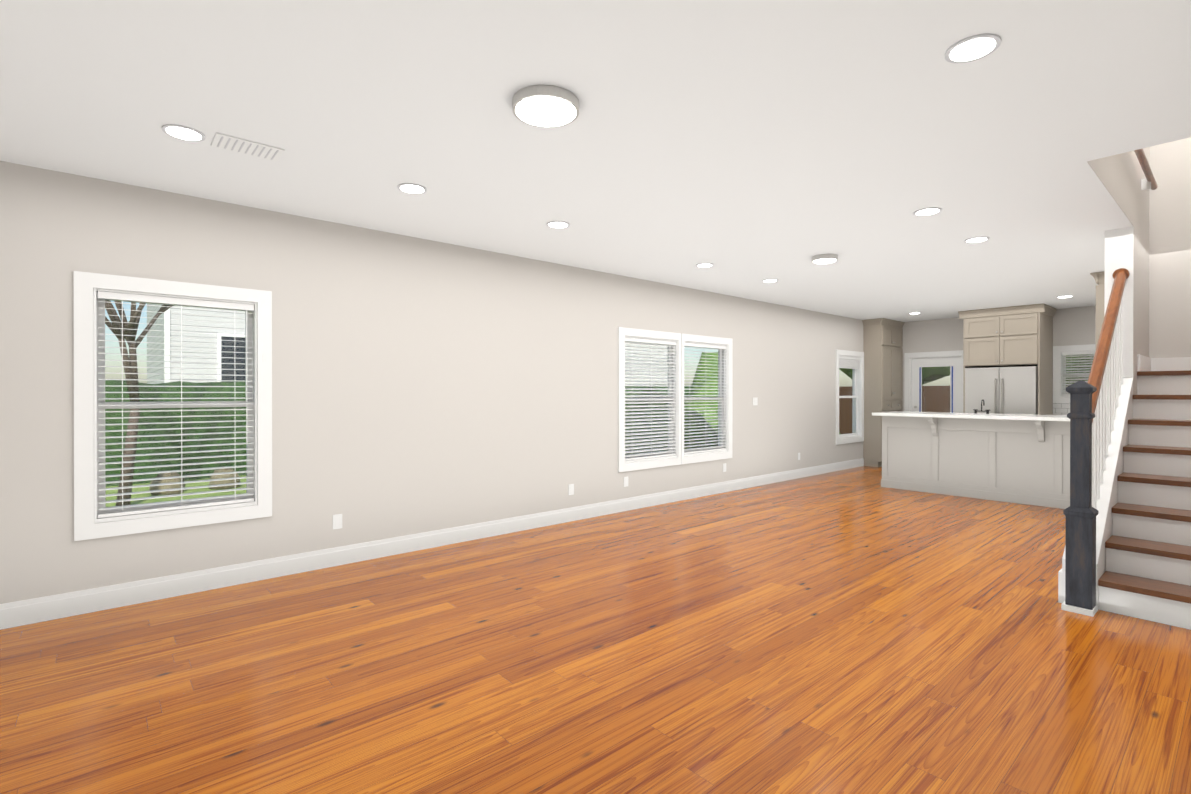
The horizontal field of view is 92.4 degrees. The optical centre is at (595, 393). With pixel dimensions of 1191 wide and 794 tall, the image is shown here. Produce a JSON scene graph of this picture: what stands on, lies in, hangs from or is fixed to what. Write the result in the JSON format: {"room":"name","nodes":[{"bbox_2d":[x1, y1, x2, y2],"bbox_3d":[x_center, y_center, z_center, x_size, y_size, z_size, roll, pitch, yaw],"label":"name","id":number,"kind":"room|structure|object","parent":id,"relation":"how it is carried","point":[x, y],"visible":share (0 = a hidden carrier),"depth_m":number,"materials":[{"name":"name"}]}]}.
{"room":"empty living room","nodes":[
{"label":"empty living room","id":0,"kind":"room"},
{"bbox_2d":[0,161,862,603],"bbox_3d":[0.725,-0.078,7.098,13.450,2.990,0.150,0,0,-41],"label":"wall","id":1,"kind":"structure","parent":0,"point":[422,385],"depth_m":4.76,"materials":[{"name":"grey paint"}]},
{"bbox_2d":[74,271,271,540],"bbox_3d":[-2.874,0.075,3.957,1.089,1.674,0.171,0,0,-41],"label":"window","id":2,"kind":"structure","parent":1,"relation":"in","point":[92,512],"depth_m":3.86,"materials":[{"name":"white"}]},
{"bbox_2d":[262,354,265,361],"bbox_3d":[-2.451,-0.266,4.224,0.025,0.060,0.021,0,0,-41],"label":"sensor","id":3,"kind":"object","parent":2,"relation":"attached to","point":[263,357],"visible":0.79,"depth_m":4.21,"materials":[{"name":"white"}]},
{"bbox_2d":[333,514,341,528],"bbox_3d":[-2.065,1.024,4.572,0.072,0.115,0.007,0,0,-41],"label":"electrical outlet","id":4,"kind":"object","parent":1,"relation":"attached to","point":[337,521],"visible":1,"depth_m":4.57,"materials":[{"name":"white plastic"}]},
{"bbox_2d":[0,458,863,629],"bbox_3d":[0.427,1.295,6.733,12.215,0.145,0.016,0,0,-41],"label":"baseboard","id":5,"kind":"structure","parent":1,"relation":"attached to","point":[30,611],"depth_m":4.50,"materials":[{"name":"white wood"}]},
{"bbox_2d":[568,484,573,494],"bbox_3d":[-0.261,1.029,6.139,0.072,0.115,0.007,0,0,-41],"label":"electrical outlet","id":6,"kind":"object","parent":1,"relation":"attached to","point":[570,489],"visible":1,"depth_m":6.13,"materials":[{"name":"white plastic"}]},
{"bbox_2d":[624,476,627,486],"bbox_3d":[0.358,1.028,6.677,0.072,0.115,0.007,0,0,-41],"label":"electrical outlet","id":7,"kind":"object","parent":1,"relation":"attached to","point":[625,481],"visible":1,"depth_m":6.67,"materials":[{"name":"white plastic"}]},
{"bbox_2d":[618,327,680,471],"bbox_3d":[0.628,0.067,7.000,1.088,1.674,0.171,0,0,-41],"label":"window","id":8,"kind":"structure","parent":1,"relation":"in","point":[671,400],"depth_m":6.97,"materials":[{"name":"white wood"}]},
{"bbox_2d":[681,333,732,463],"bbox_3d":[1.456,0.065,7.719,1.088,1.674,0.171,0,0,-41],"label":"window","id":9,"kind":"structure","parent":1,"relation":"in","point":[724,398],"depth_m":7.75,"materials":[{"name":"white wood"}]},
{"bbox_2d":[753,397,757,404],"bbox_3d":[2.352,0.113,8.405,0.115,0.115,0.009,0,0,-41],"label":"light switch","id":10,"kind":"object","parent":1,"relation":"attached to","point":[755,401],"visible":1,"depth_m":8.40,"materials":[{"name":"white plastic"}]},
{"bbox_2d":[836,349,863,444],"bbox_3d":[4.582,0.057,10.435,1.074,1.674,0.171,0,0,-41],"label":"window","id":11,"kind":"structure","parent":1,"relation":"in","point":[853,361],"depth_m":10.60,"materials":[{"name":"white wood"}]},
{"bbox_2d":[0,466,1190,793],"bbox_3d":[2.463,1.402,5.102,13.150,0.060,5.150,0,0,-41],"label":"floor","id":12,"kind":"structure","parent":0,"point":[856,630],"depth_m":2.84,"materials":[{"name":"brown wood"}]},
{"bbox_2d":[862,318,904,466],"bbox_3d":[5.492,-0.012,10.879,0.986,2.736,0.386,0,0,-41],"label":"pantry cabinet","id":13,"kind":"object","parent":12,"relation":"on","point":[883,361],"visible":0.79,"depth_m":10.64,"materials":[{"name":"beige paint"}]},
{"bbox_2d":[876,415,1069,508],"bbox_3d":[5.273,0.841,7.492,0.870,1.048,2.748,0,0,-41],"label":"kitchen island","id":14,"kind":"object","parent":12,"relation":"on","point":[1019,458],"depth_m":7.43,"materials":[{"name":"grey paint"}]},
{"bbox_2d":[872,411,1069,422],"bbox_3d":[5.261,0.295,7.505,0.950,0.040,2.786,0,0,-41],"label":"island countertop","id":15,"kind":"structure","parent":14,"relation":"on","point":[919,415],"depth_m":7.38,"materials":[{"name":"white stone"}]},
{"bbox_2d":[973,399,989,413],"bbox_3d":[5.350,0.175,7.891,0.124,0.198,0.200,0,0,-41],"label":"faucet","id":16,"kind":"object","parent":15,"relation":"on","point":[976,411],"visible":1,"depth_m":7.87,"materials":[{"name":"black metal"}]},
{"bbox_2d":[965,366,1037,414],"bbox_3d":[6.770,0.465,9.409,0.956,1.790,0.953,0,0,-41],"label":"refrigerator","id":17,"kind":"object","parent":12,"relation":"on","point":[1005,390],"visible":0.44,"depth_m":9.09,"materials":[{"name":"silver metal"}]},
{"bbox_2d":[958,303,1056,414],"bbox_3d":[6.793,-0.008,9.428,0.926,2.736,1.147,0,0,-41],"label":"tall cabinet","id":18,"kind":"object","parent":12,"relation":"on","point":[1015,336],"visible":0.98,"depth_m":9.11,"materials":[{"name":"beige paint"}]},
{"bbox_2d":[1063,380,1098,609],"bbox_3d":[3.085,0.628,3.630,0.150,1.427,0.150,0,0,-41],"label":"newel post","id":19,"kind":"object","parent":12,"relation":"on","point":[1080,513],"visible":1,"depth_m":3.59,"materials":[{"name":"black wood"}]},
{"bbox_2d":[1098,370,1190,629],"bbox_3d":[4.526,0.595,4.134,2.697,1.560,0.979,0,0,-41],"label":"stairs","id":20,"kind":"structure","parent":12,"relation":"on","point":[1146,575],"depth_m":3.90,"materials":[{"name":"white wood"}]},
{"bbox_2d":[0,0,1190,321],"bbox_3d":[2.463,-1.468,5.094,13.150,0.200,5.150,0,0,-41],"label":"ceiling","id":21,"kind":"structure","parent":0,"point":[744,146],"depth_m":2.89,"materials":[{"name":"white paint"}]},
{"bbox_2d":[162,124,205,141],"bbox_3d":[-2.145,-1.357,2.977,0.186,0.009,0.186,0,0,-41],"label":"recessed light","id":22,"kind":"object","parent":21,"relation":"in","point":[182,132],"visible":0.96,"depth_m":2.96,"materials":[{"name":"grey plastic"}]},
{"bbox_2d":[211,132,284,161],"bbox_3d":[-1.918,-1.357,3.153,0.320,0.010,0.200,0,0,-41],"label":"ceiling vent","id":23,"kind":"object","parent":21,"relation":"in","point":[242,146],"visible":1,"depth_m":3.14,"materials":[{"name":"white metal"}]},
{"bbox_2d":[397,183,426,193],"bbox_3d":[-1.216,-1.360,3.789,0.186,0.009,0.186,0,0,-41],"label":"recessed light","id":24,"kind":"object","parent":21,"relation":"in","point":[411,188],"visible":0.98,"depth_m":3.77,"materials":[{"name":"grey plastic"}]},
{"bbox_2d":[512,85,578,127],"bbox_3d":[-0.232,-1.336,2.670,0.310,0.050,0.310,0,0,-41],"label":"ceiling lamp","id":25,"kind":"object","parent":21,"relation":"attached to","point":[548,106],"visible":1,"depth_m":2.61,"materials":[{"name":"silver metal"}]},
{"bbox_2d":[546,221,569,227],"bbox_3d":[-0.302,-1.362,4.603,0.186,0.009,0.186,0,0,-41],"label":"recessed light","id":26,"kind":"object","parent":21,"relation":"in","point":[557,224],"visible":0.94,"depth_m":4.58,"materials":[{"name":"grey plastic"}]},
{"bbox_2d":[696,263,713,266],"bbox_3d":[1.162,-1.366,6.077,0.186,0.009,0.186,0,0,-41],"label":"recessed light","id":27,"kind":"object","parent":21,"relation":"in","point":[705,265],"visible":0.96,"depth_m":6.06,"materials":[{"name":"white plastic"}]},
{"bbox_2d":[762,279,777,281],"bbox_3d":[2.116,-1.368,6.918,0.186,0.009,0.186,0,0,-41],"label":"recessed light","id":28,"kind":"object","parent":21,"relation":"in","point":[770,280],"visible":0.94,"depth_m":6.88,"materials":[{"name":"white plastic"}]},
{"bbox_2d":[812,254,837,263],"bbox_3d":[2.289,-1.345,5.702,0.240,0.050,0.240,0,0,-41],"label":"ceiling lamp","id":29,"kind":"object","parent":21,"relation":"attached to","point":[823,258],"visible":1,"depth_m":5.63,"materials":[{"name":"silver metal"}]},
{"bbox_2d":[913,207,941,215],"bbox_3d":[2.482,-1.361,4.272,0.186,0.009,0.186,0,0,-41],"label":"recessed light","id":30,"kind":"object","parent":21,"relation":"in","point":[927,211],"visible":0.96,"depth_m":4.25,"materials":[{"name":"grey plastic"}]},
{"bbox_2d":[945,33,1000,63],"bbox_3d":[1.483,-1.355,2.247,0.186,0.009,0.186,0,0,-41],"label":"recessed light","id":31,"kind":"object","parent":21,"relation":"in","point":[972,48],"visible":1,"depth_m":2.23,"materials":[{"name":"grey plastic"}]},
{"bbox_2d":[964,237,988,242],"bbox_3d":[3.377,-1.363,5.061,0.186,0.009,0.186,0,0,-41],"label":"recessed light","id":32,"kind":"object","parent":21,"relation":"in","point":[975,239],"visible":0.98,"depth_m":5.04,"materials":[{"name":"grey plastic"}]},
{"bbox_2d":[1056,295,1072,297],"bbox_3d":[6.634,-1.372,8.073,0.186,0.009,0.186,0,0,-41],"label":"recessed light","id":33,"kind":"object","parent":21,"relation":"in","point":[1065,296],"visible":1,"depth_m":8.03,"materials":[{"name":"white plastic"}]},
{"bbox_2d":[902,306,1095,410],"bbox_3d":[7.532,-0.085,9.402,0.150,2.990,5.300,0,0,-41],"label":"wall","id":34,"kind":"structure","parent":0,"point":[1075,326],"depth_m":10.38,"materials":[{"name":"grey paint"}]},
{"bbox_2d":[904,350,962,412],"bbox_3d":[6.388,0.286,10.701,0.175,2.142,1.066,0,0,-41],"label":"door","id":35,"kind":"structure","parent":34,"relation":"in","point":[913,376],"depth_m":10.75,"materials":[{"name":"white"}]},
{"bbox_2d":[1053,403,1069,414],"bbox_3d":[7.913,0.179,8.841,0.010,0.535,1.324,0,0,-41],"label":"backsplash","id":36,"kind":"structure","parent":34,"relation":"attached to","point":[1061,408],"depth_m":9.25,"materials":[{"name":"white tile"}]},
{"bbox_2d":[1053,344,1095,402],"bbox_3d":[7.742,-0.312,9.145,0.171,0.929,0.634,0,0,-41],"label":"window","id":37,"kind":"structure","parent":34,"relation":"in","point":[1061,375],"depth_m":9.22,"materials":[{"name":"white"}]},
{"bbox_2d":[1062,147,1149,610],"bbox_3d":[5.563,-1.330,5.796,7.550,5.400,0.179,0,0,-41],"label":"wall","id":38,"kind":"structure","parent":0,"point":[1120,176],"depth_m":4.67,"materials":[{"name":"grey paint"}]},
{"bbox_2d":[1058,569,1096,616],"bbox_3d":[4.524,1.270,4.915,4.022,0.205,0.194,0,0,-41],"label":"baseboard","id":39,"kind":"structure","parent":38,"relation":"attached to","point":[1078,610],"depth_m":3.61,"materials":[{"name":"white wood"}]},
{"bbox_2d":[1094,271,1104,347],"bbox_3d":[6.040,-0.710,6.568,0.641,1.316,0.352,0,0,-41],"label":"upper cabinet","id":40,"kind":"object","parent":38,"relation":"attached to","point":[1099,277],"depth_m":6.46,"materials":[{"name":"beige paint"}]},
{"bbox_2d":[1087,268,1129,508],"bbox_3d":[3.739,-0.017,4.196,1.602,2.032,0.104,0,0,-41],"label":"stair railing","id":41,"kind":"object","parent":38,"relation":"on","point":[1105,378],"visible":0.77,"depth_m":4.19,"materials":[{"name":"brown wood"}]},
{"bbox_2d":[1137,355,1151,371],"bbox_3d":[4.904,-0.260,5.101,0.800,0.145,0.016,0,0,-41],"label":"baseboard","id":42,"kind":"structure","parent":38,"relation":"attached to","point":[1144,363],"depth_m":4.99,"materials":[{"name":"white wood"}]},
{"bbox_2d":[1134,149,1157,189],"bbox_3d":[4.081,-1.862,4.336,2.402,0.173,0.083,0,0,-41],"label":"railing","id":43,"kind":"object","parent":38,"relation":"attached to","point":[1148,182],"visible":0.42,"depth_m":4.78,"materials":[{"name":"brown wood"}]},
{"bbox_2d":[1149,137,1190,357],"bbox_3d":[5.603,-1.328,5.063,0.150,5.400,0.985,0,0,-41],"label":"wall","id":44,"kind":"structure","parent":0,"point":[1170,264],"depth_m":5.26,"materials":[{"name":"grey paint"}]},
{"bbox_2d":[1152,357,1190,370],"bbox_3d":[5.541,-0.260,5.012,0.016,0.145,0.985,0,0,-41],"label":"baseboard","id":45,"kind":"structure","parent":44,"relation":"attached to","point":[1176,363],"depth_m":5.26,"materials":[{"name":"white wood"}]},
{"label":"outside","id":46,"kind":"structure","parent":0,"visible":0},
{"bbox_2d":[106,475,245,506],"bbox_3d":[-2.540,1.847,14.102,85.000,0.100,75.000,0,0,-41],"label":"ground","id":47,"kind":"structure","parent":46,"point":[171,498],"depth_m":10.35,"materials":[{"name":"green plant"}]},
{"bbox_2d":[105,300,173,505],"bbox_3d":[-7.426,-0.571,9.051,2.363,4.781,3.535,0,0,-41],"label":"bare tree","id":48,"kind":"object","parent":47,"relation":"on","point":[130,344],"depth_m":9.03,"materials":[{"name":"brown plant"}]},
{"bbox_2d":[149,468,240,494],"bbox_3d":[-7.450,1.612,10.656,1.405,0.434,0.503,0,0,-41],"label":"shrubs","id":49,"kind":"object","parent":47,"relation":"on","point":[183,480],"depth_m":10.43,"materials":[{"name":"plant"}]},
{"bbox_2d":[105,380,690,486],"bbox_3d":[-7.495,0.716,13.703,35.081,2.165,1.499,0,0,-41],"label":"hedge","id":50,"kind":"object","parent":47,"relation":"on","point":[168,413],"depth_m":11.90,"materials":[{"name":"green plant"}]},
{"bbox_2d":[147,303,667,384],"bbox_3d":[-6.737,-3.713,26.999,23.200,10.950,8.600,0,0,-41],"label":"neighbor house","id":51,"kind":"structure","parent":47,"relation":"on","point":[240,322],"depth_m":17.46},
{"bbox_2d":[625,352,840,454],"bbox_3d":[2.449,0.355,12.827,8.924,3.535,5.559,0,0,-41],"label":"bushes","id":52,"kind":"object","parent":47,"relation":"on","point":[714,371],"depth_m":8.94,"materials":[{"name":"green plant"}]},
{"bbox_2d":[839,385,1069,433],"bbox_3d":[10.545,0.801,12.883,0.060,2.000,20.000,0,0,-41],"label":"fence","id":53,"kind":"object","parent":47,"relation":"on","point":[929,403],"depth_m":15.00,"materials":[{"name":"brown wood"}]},
{"bbox_2d":[839,354,1092,384],"bbox_3d":[15.398,-4.283,16.495,11.880,12.147,17.449,0,0,-41],"label":"trees","id":54,"kind":"object","parent":47,"relation":"on","point":[926,376],"depth_m":18.32,"materials":[{"name":"green plant"}]}
]}

